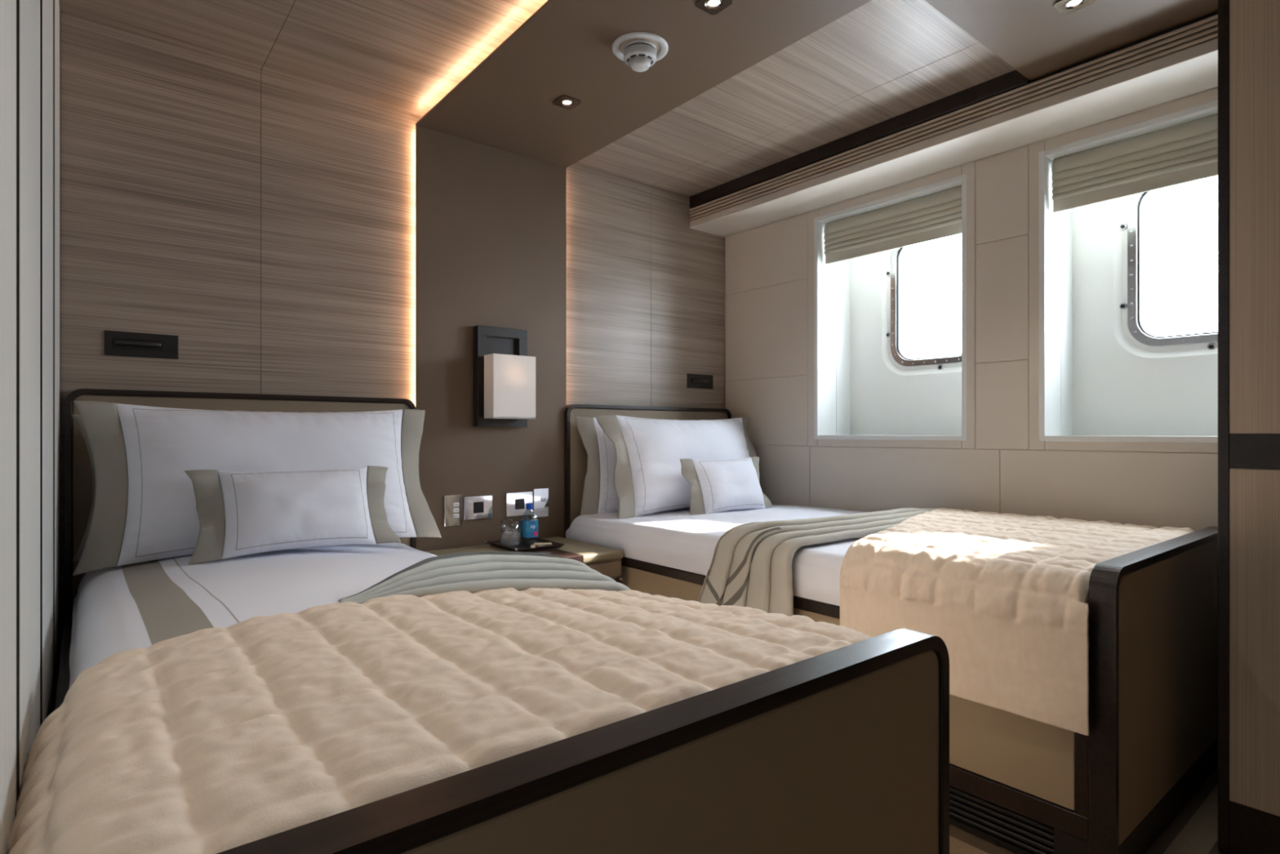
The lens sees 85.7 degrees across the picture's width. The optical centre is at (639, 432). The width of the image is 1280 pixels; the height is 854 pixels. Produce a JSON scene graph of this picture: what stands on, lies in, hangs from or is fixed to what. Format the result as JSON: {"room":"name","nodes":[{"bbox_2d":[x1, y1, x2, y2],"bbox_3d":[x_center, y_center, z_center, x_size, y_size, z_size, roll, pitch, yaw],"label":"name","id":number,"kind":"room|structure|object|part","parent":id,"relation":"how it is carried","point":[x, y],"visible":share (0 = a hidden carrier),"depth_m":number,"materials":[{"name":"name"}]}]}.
{"room":"yacht cabin","nodes":[
{"label":"yacht cabin","id":0,"kind":"room"},
{"bbox_2d":[0,0,59,853],"bbox_3d":[-0.651,-0.158,0.631,0.122,2.316,3.600,0,0,-39],"label":"wall","id":1,"kind":"structure","parent":0,"point":[29,29],"depth_m":0.84,"materials":[{"name":"white"}]},
{"bbox_3d":[-0.306,-0.133,0.286,0.014,2.166,1.016,0,0,-39],"label":"panel","id":2,"kind":"part","parent":1,"relation":"part of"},
{"bbox_3d":[-0.784,-0.133,0.877,0.014,2.166,0.476,0,0,-39],"label":"panel","id":3,"kind":"part","parent":1,"relation":"part of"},
{"bbox_3d":[-1.126,-0.133,1.301,0.014,2.166,0.586,0,0,-39],"label":"panel","id":4,"kind":"part","parent":1,"relation":"part of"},
{"bbox_3d":[-1.497,-0.133,1.760,0.014,2.166,0.566,0,0,-39],"label":"panel","id":5,"kind":"part","parent":1,"relation":"part of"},
{"bbox_2d":[59,10,724,658],"bbox_3d":[-0.513,-0.158,2.973,3.241,2.316,0.130,0,0,-39],"label":"wall","id":6,"kind":"structure","parent":0,"point":[293,237],"depth_m":2.50,"materials":[{"name":"brown wood"}]},
{"bbox_2d":[104,329,178,359],"bbox_3d":[-1.518,-0.269,2.104,0.184,0.074,0.022,0,0,-39],"label":"light","id":7,"kind":"object","parent":6,"relation":"attached to","point":[126,344],"visible":1,"depth_m":2.10,"materials":[{"name":"black metal"}]},
{"bbox_3d":[-1.477,-0.135,2.157,0.514,2.170,0.012,0,0,-39],"label":"panel","id":8,"kind":"part","parent":6,"relation":"part of","materials":[{"name":"brown wood"}]},
{"bbox_3d":[-1.036,-0.135,2.514,0.618,2.170,0.012,0,0,-39],"label":"panel","id":9,"kind":"part","parent":6,"relation":"part of","materials":[{"name":"brown wood"}]},
{"bbox_2d":[444,493,462,526],"bbox_3d":[-0.732,0.303,2.707,0.074,0.123,0.012,0,0,-39],"label":"light switch","id":10,"kind":"object","parent":6,"relation":"attached to","point":[452,503],"visible":1,"depth_m":2.70,"materials":[{"name":"silver metal"}]},
{"bbox_2d":[463,494,492,519],"bbox_3d":[-0.650,0.299,2.774,0.122,0.094,0.009,0,0,-39],"label":"wall socket","id":11,"kind":"object","parent":6,"relation":"attached to","point":[475,507],"visible":1,"depth_m":2.77,"materials":[{"name":"silver metal"}]},
{"bbox_3d":[-0.597,-0.110,2.841,0.676,2.119,0.030,0,0,-39],"label":"leather panel","id":12,"kind":"part","parent":6,"relation":"part of","materials":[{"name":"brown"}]},
{"bbox_2d":[473,324,535,426],"bbox_3d":[-0.538,-0.227,2.781,0.224,0.403,0.139,0,0,-39],"label":"wall lamp","id":13,"kind":"object","parent":6,"relation":"attached to","point":[504,375],"visible":1,"depth_m":2.75,"materials":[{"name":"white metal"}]},
{"bbox_3d":[-0.576,-0.227,2.828,0.224,0.403,0.019,0,0,-39],"label":"plate","id":14,"kind":"part","parent":13,"relation":"part of","materials":[{"name":"black metal"}]},
{"bbox_3d":[-0.520,-0.183,2.759,0.188,0.250,0.080,0,0,-39],"label":"lamp shade","id":15,"kind":"part","parent":13,"relation":"part of","materials":[{"name":"white fabric"}]},
{"bbox_2d":[506,491,533,516],"bbox_3d":[-0.505,0.297,2.892,0.124,0.100,0.009,0,0,-39],"label":"wall socket","id":16,"kind":"object","parent":6,"relation":"attached to","point":[516,502],"visible":1,"depth_m":2.88,"materials":[{"name":"silver metal"}]},
{"bbox_2d":[533,488,548,517],"bbox_3d":[-0.424,0.298,2.956,0.073,0.123,0.012,0,0,-39],"label":"light switch","id":17,"kind":"object","parent":6,"relation":"attached to","point":[540,495],"visible":1,"depth_m":2.95,"materials":[{"name":"silver metal"}]},
{"bbox_3d":[-0.187,-0.135,3.200,0.610,2.170,0.012,0,0,-39],"label":"panel","id":18,"kind":"part","parent":6,"relation":"part of","materials":[{"name":"brown wood"}]},
{"bbox_3d":[0.253,-0.135,3.555,0.516,2.170,0.012,0,0,-39],"label":"panel","id":19,"kind":"part","parent":6,"relation":"part of","materials":[{"name":"brown wood"}]},
{"bbox_2d":[687,373,713,389],"bbox_3d":[0.319,-0.269,3.588,0.184,0.074,0.022,0,0,-39],"label":"light","id":20,"kind":"object","parent":6,"relation":"attached to","point":[694,380],"visible":1,"depth_m":3.58,"materials":[{"name":"black metal"}]},
{"bbox_2d":[59,0,1217,196],"bbox_3d":[0.577,-1.242,1.624,3.241,0.147,3.600,0,0,-39],"label":"ceiling","id":21,"kind":"structure","parent":0,"point":[748,86],"depth_m":2.20,"materials":[{"name":"brown wood"}]},
{"bbox_3d":[-0.922,-1.222,1.470,0.515,0.012,1.753,0,0,-39],"label":"panel","id":22,"kind":"part","parent":21,"relation":"part of","materials":[{"name":"brown wood"}]},
{"bbox_3d":[-0.481,-1.222,1.827,0.618,0.012,1.753,0,0,-39],"label":"panel","id":23,"kind":"part","parent":21,"relation":"part of","materials":[{"name":"brown wood"}]},
{"bbox_2d":[552,94,581,109],"bbox_3d":[-0.258,-1.167,2.435,0.080,0.005,0.080,0,0,-39],"label":"recessed light","id":24,"kind":"object","parent":21,"relation":"in","point":[569,103],"visible":1,"depth_m":2.43,"materials":[{"name":"brown metal"}]},
{"bbox_2d":[611,31,668,71],"bbox_3d":[0.000,-1.139,2.095,0.172,0.062,0.172,0,0,-39],"label":"smoke detector","id":25,"kind":"object","parent":21,"relation":"attached to","point":[639,50],"visible":1,"depth_m":2.06,"materials":[{"name":"grey plastic"}]},
{"bbox_3d":[-0.093,-1.196,2.219,0.676,0.055,1.632,0,0,-39],"label":"leather panel","id":26,"kind":"part","parent":21,"relation":"part of","materials":[{"name":"brown"}]},
{"bbox_2d":[694,0,732,14],"bbox_3d":[0.200,-1.167,1.872,0.080,0.005,0.080,0,0,-39],"label":"recessed light","id":27,"kind":"object","parent":21,"relation":"in","point":[713,6],"visible":1,"depth_m":1.88,"materials":[{"name":"brown metal"}]},
{"bbox_3d":[0.368,-1.222,2.513,0.611,0.012,1.753,0,0,-39],"label":"panel","id":28,"kind":"part","parent":21,"relation":"part of","materials":[{"name":"brown wood"}]},
{"bbox_3d":[0.807,-1.222,2.869,0.517,0.012,1.753,0,0,-39],"label":"panel","id":29,"kind":"part","parent":21,"relation":"part of","materials":[{"name":"brown wood"}]},
{"bbox_3d":[0.974,-1.196,0.894,2.741,0.055,1.767,0,0,-39],"label":"leather panel","id":30,"kind":"part","parent":21,"relation":"part of","materials":[{"name":"brown leather"}]},
{"bbox_2d":[1053,0,1094,14],"bbox_3d":[1.177,-1.167,1.871,0.080,0.005,0.080,0,0,-39],"label":"recessed light","id":31,"kind":"object","parent":21,"relation":"in","point":[1072,6],"visible":1,"depth_m":1.88,"materials":[{"name":"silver metal"}]},
{"bbox_2d":[724,87,1217,530],"bbox_3d":[1.550,-0.158,2.410,0.060,2.316,3.600,0,0,-39],"label":"wall","id":32,"kind":"structure","parent":0,"point":[766,265],"depth_m":2.66,"materials":[{"name":"beige leather"}]},
{"bbox_3d":[0.634,-0.897,3.505,0.012,0.312,0.544,0,0,-39],"label":"panel","id":33,"kind":"part","parent":32,"relation":"part of","materials":[{"name":"beige leather"}]},
{"bbox_3d":[0.634,-0.509,3.505,0.012,0.460,0.544,0,0,-39],"label":"panel","id":34,"kind":"part","parent":32,"relation":"part of","materials":[{"name":"beige leather"}]},
{"bbox_3d":[0.634,-0.108,3.505,0.012,0.337,0.544,0,0,-39],"label":"panel","id":35,"kind":"part","parent":32,"relation":"part of","materials":[{"name":"beige leather"}]},
{"bbox_3d":[0.637,0.505,3.501,0.012,0.887,0.554,0,0,-39],"label":"panel","id":36,"kind":"part","parent":32,"relation":"part of","materials":[{"name":"beige leather"}]},
{"bbox_2d":[808,161,975,448],"bbox_3d":[1.189,-0.496,3.093,0.362,1.114,0.791,0,0,-39],"label":"window","id":37,"kind":"structure","parent":32,"relation":"in","point":[865,388],"depth_m":3.25,"materials":[{"name":"white plastic"}]},
{"bbox_2d":[823,185,961,264],"bbox_3d":[1.097,-0.896,3.016,0.052,0.197,0.676,0,0,-39],"label":"blind","id":38,"kind":"object","parent":37,"relation":"attached to","point":[936,215],"visible":0.93,"depth_m":2.97,"materials":[{"name":"beige fabric"}]},
{"bbox_3d":[1.292,-0.492,3.174,0.100,1.029,0.708,0,0,-39],"label":"hull plate","id":39,"kind":"part","parent":37,"relation":"part of","materials":[{"name":"white metal"}]},
{"bbox_3d":[1.087,0.505,2.944,0.012,0.887,0.873,0,0,-39],"label":"panel","id":40,"kind":"part","parent":32,"relation":"part of","materials":[{"name":"beige leather"}]},
{"bbox_2d":[689,12,1217,236],"bbox_3d":[1.425,-1.135,2.309,0.261,0.162,3.400,0,0,-39],"label":"curtain pelmet","id":41,"kind":"object","parent":32,"relation":"in","point":[1009,111],"visible":0.96,"depth_m":2.48,"materials":[{"name":"beige wood"}]},
{"bbox_3d":[1.365,-0.891,2.600,0.012,0.324,0.193,0,0,-39],"label":"panel","id":42,"kind":"part","parent":32,"relation":"part of","materials":[{"name":"beige leather"}]},
{"bbox_3d":[1.365,-0.499,2.600,0.012,0.456,0.193,0,0,-39],"label":"panel","id":43,"kind":"part","parent":32,"relation":"part of","materials":[{"name":"beige leather"}]},
{"bbox_3d":[1.365,-0.104,2.600,0.012,0.329,0.193,0,0,-39],"label":"panel","id":44,"kind":"part","parent":32,"relation":"part of","materials":[{"name":"beige leather"}]},
{"bbox_3d":[1.641,0.505,2.258,0.012,0.887,0.887,0,0,-39],"label":"panel","id":45,"kind":"part","parent":32,"relation":"part of","materials":[{"name":"beige leather"}]},
{"bbox_2d":[1028,87,1217,453],"bbox_3d":[1.808,-0.496,2.327,0.362,1.114,0.786,0,0,-39],"label":"window","id":46,"kind":"structure","parent":32,"relation":"in","point":[1099,380],"depth_m":2.50,"materials":[{"name":"white plastic"}]},
{"bbox_2d":[1051,113,1217,213],"bbox_3d":[1.716,-0.896,2.250,0.052,0.197,0.675,0,0,-39],"label":"blind","id":47,"kind":"object","parent":46,"relation":"attached to","point":[1187,152],"visible":0.74,"depth_m":2.29,"materials":[{"name":"beige fabric"}]},
{"bbox_3d":[1.911,-0.492,2.408,0.100,1.029,0.707,0,0,-39],"label":"hull plate","id":48,"kind":"part","parent":46,"relation":"part of","materials":[{"name":"white metal"}]},
{"bbox_2d":[949,765,1226,853],"bbox_3d":[0.460,0.980,1.529,2.941,0.060,3.600,0,0,-39],"label":"floor","id":49,"kind":"structure","parent":0,"point":[1193,829],"depth_m":1.64,"materials":[{"name":"brown carpet"}]},
{"bbox_2d":[54,388,949,853],"bbox_3d":[-0.605,0.411,1.492,1.015,1.078,2.114,0,0,-39],"label":"bed","id":50,"kind":"object","parent":49,"relation":"on","point":[845,749],"visible":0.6,"depth_m":0.73,"materials":[{"name":"brown wood"}]},
{"bbox_3d":[-0.984,0.499,1.177,0.026,0.035,2.002,0,0,-39],"label":"rail","id":51,"kind":"part","parent":50,"relation":"part of","materials":[{"name":"black wood"}]},
{"bbox_3d":[-1.253,0.411,2.293,1.015,1.078,0.052,0,0,-39],"label":"headboard","id":52,"kind":"part","parent":50,"relation":"part of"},
{"bbox_2d":[68,542,436,688],"bbox_3d":[-0.600,0.387,1.495,0.990,0.186,1.990,0,0,-39],"label":"sheet","id":53,"kind":"object","parent":50,"relation":"on","point":[143,604],"visible":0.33,"depth_m":1.42,"materials":[{"name":"fabric"}]},
{"bbox_2d":[71,413,95,561],"bbox_3d":[-1.193,0.152,2.224,0.991,0.412,0.127,0,0,-39],"label":"pillow","id":54,"kind":"object","parent":53,"relation":"on","point":[77,417],"visible":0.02,"depth_m":1.95,"materials":[{"name":"fabric"}]},
{"bbox_2d":[72,400,441,575],"bbox_3d":[-1.091,0.140,2.098,0.986,0.454,0.262,0,0,-39],"label":"pillow","id":55,"kind":"object","parent":53,"relation":"on","point":[145,509],"visible":0.68,"depth_m":1.93,"materials":[{"name":"fabric"}]},
{"bbox_2d":[184,466,401,564],"bbox_3d":[-0.969,0.222,1.970,0.549,0.246,0.166,0,0,-39],"label":"pillow","id":56,"kind":"object","parent":53,"relation":"on","point":[240,513],"visible":1,"depth_m":1.90,"materials":[{"name":"fabric"}]},
{"bbox_2d":[7,587,872,853],"bbox_3d":[-0.187,0.451,0.970,1.042,0.356,0.678,0,0,-39],"label":"quilt","id":57,"kind":"object","parent":53,"relation":"on","point":[210,740],"visible":0.84,"depth_m":0.74,"materials":[{"name":"fabric"}]},
{"bbox_2d":[337,551,630,603],"bbox_3d":[-0.302,0.417,1.448,0.681,0.336,0.262,0,0,-39],"label":"throw blanket","id":58,"kind":"object","parent":53,"relation":"on","point":[472,572],"visible":0.73,"depth_m":1.38,"materials":[{"name":"fabric"}]},
{"bbox_3d":[0.038,0.614,0.684,0.987,0.672,0.050,0,0,-39],"label":"footboard","id":59,"kind":"part","parent":50,"relation":"part of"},
{"bbox_2d":[423,536,622,582],"bbox_3d":[-0.447,0.699,2.625,0.635,0.501,0.492,0,0,-39],"label":"nightstand","id":60,"kind":"object","parent":49,"relation":"on","point":[606,561],"visible":0.16,"depth_m":2.62,"materials":[{"name":"brown wood"}]},
{"bbox_2d":[482,537,568,551],"bbox_3d":[-0.456,0.438,2.734,0.233,0.020,0.276,0,0,-39],"label":"tray","id":61,"kind":"object","parent":60,"relation":"on","point":[516,544],"visible":0.84,"depth_m":2.74,"materials":[{"name":"black metal"}]},
{"bbox_2d":[520,502,537,537],"bbox_3d":[-0.442,0.362,2.754,0.055,0.162,0.056,0,0,-39],"label":"water bottle","id":62,"kind":"object","parent":61,"relation":"on","point":[529,527],"visible":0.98,"depth_m":2.73,"materials":[{"name":"plastic"}]},
{"bbox_2d":[533,542,551,545],"bbox_3d":[-0.379,0.432,2.683,0.070,0.008,0.016,0,0,-11],"label":"biscuit","id":63,"kind":"object","parent":61,"relation":"on","point":[535,544],"visible":1,"depth_m":2.68,"materials":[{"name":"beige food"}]},
{"bbox_3d":[-0.312,0.594,2.457,0.609,0.203,0.014,0,0,-39],"label":"drawer","id":64,"kind":"part","parent":60,"relation":"part of","materials":[{"name":"brown wood"}]},
{"bbox_3d":[-0.154,0.562,2.561,0.230,0.032,0.024,0,0,-39],"label":"handle","id":65,"kind":"part","parent":60,"relation":"part of","materials":[{"name":"silver metal"}]},
{"bbox_2d":[564,404,1217,853],"bbox_3d":[0.710,0.411,2.554,1.048,1.078,2.114,0,0,-39],"label":"bed","id":66,"kind":"object","parent":49,"relation":"on","point":[1020,784],"visible":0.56,"depth_m":1.59,"materials":[{"name":"brown wood"}]},
{"bbox_3d":[0.068,0.411,3.361,1.034,1.078,0.052,0,0,-39],"label":"headboard","id":67,"kind":"part","parent":66,"relation":"part of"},
{"bbox_3d":[0.317,0.499,2.228,0.026,0.035,2.002,0,0,-39],"label":"rail","id":68,"kind":"part","parent":66,"relation":"part of","materials":[{"name":"brown wood"}]},
{"bbox_2d":[565,504,1088,635],"bbox_3d":[0.708,0.408,2.552,1.062,0.144,1.990,0,0,-39],"label":"mattress","id":69,"kind":"object","parent":66,"relation":"on","point":[677,539],"visible":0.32,"depth_m":2.53,"materials":[{"name":"white fabric"}]},
{"bbox_2d":[574,416,618,515],"bbox_3d":[0.122,0.147,3.285,0.980,0.447,0.125,0,0,-39],"label":"pillow","id":70,"kind":"object","parent":69,"relation":"on","point":[599,494],"visible":0.2,"depth_m":3.03,"materials":[{"name":"fabric"}]},
{"bbox_2d":[595,414,763,519],"bbox_3d":[0.253,0.142,3.187,0.971,0.443,0.256,0,0,-39],"label":"pillow","id":71,"kind":"object","parent":69,"relation":"on","point":[648,477],"visible":0.71,"depth_m":2.98,"materials":[{"name":"fabric"}]},
{"bbox_2d":[679,456,772,515],"bbox_3d":[0.400,0.234,3.045,0.508,0.250,0.165,0,0,-39],"label":"pillow","id":72,"kind":"object","parent":69,"relation":"on","point":[722,485],"visible":1,"depth_m":2.96,"materials":[{"name":"fabric"}]},
{"bbox_2d":[697,507,945,616],"bbox_3d":[0.739,0.453,2.448,1.122,0.353,0.402,0,0,-39],"label":"throw blanket","id":73,"kind":"object","parent":69,"relation":"on","point":[750,566],"visible":0.63,"depth_m":2.14,"materials":[{"name":"fabric"}]},
{"bbox_2d":[840,507,1195,735],"bbox_3d":[1.076,0.453,2.080,1.112,0.337,0.839,0,0,-39],"label":"quilt","id":74,"kind":"object","parent":69,"relation":"on","point":[1006,595],"visible":0.9,"depth_m":1.63,"materials":[{"name":"fabric"}]},
{"bbox_3d":[0.312,0.661,2.239,0.016,0.287,1.970,0,0,-39],"label":"panel","id":75,"kind":"part","parent":66,"relation":"part of","materials":[{"name":"beige leather"}]},
{"bbox_3d":[0.319,0.832,2.227,0.020,0.050,1.997,0,0,-39],"label":"rail","id":76,"kind":"part","parent":66,"relation":"part of","materials":[{"name":"brown wood"}]},
{"bbox_2d":[949,785,1088,853],"bbox_3d":[0.321,0.903,2.228,0.016,0.093,1.997,0,0,-39],"label":"grille","id":77,"kind":"object","parent":66,"relation":"attached to","point":[1019,830],"depth_m":1.57,"materials":[{"name":"black metal"}]},
{"bbox_3d":[0.939,0.662,1.461,0.020,0.290,0.026,0,0,-39],"label":"post","id":78,"kind":"part","parent":66,"relation":"part of","materials":[{"name":"black wood"}]},
{"bbox_3d":[1.357,0.614,1.750,1.034,0.672,0.050,0,0,-39],"label":"footboard","id":79,"kind":"part","parent":66,"relation":"part of","materials":[{"name":"black wood"}]},
{"bbox_2d":[1217,0,1279,853],"bbox_3d":[1.953,-0.109,1.317,0.676,2.118,1.194,0,0,-39],"label":"wardrobe","id":80,"kind":"object","parent":49,"relation":"on","point":[1249,30],"visible":1,"depth_m":1.53,"materials":[{"name":"brown wood"}]},
{"bbox_3d":[1.703,-0.584,1.102,0.014,1.169,1.174,0,0,-39],"label":"door","id":81,"kind":"part","parent":80,"relation":"part of","materials":[{"name":"brown wood"}]},
{"bbox_3d":[1.703,0.454,1.102,0.014,0.748,1.174,0,0,-39],"label":"door","id":82,"kind":"part","parent":80,"relation":"part of","materials":[{"name":"brown wood"}]}
]}

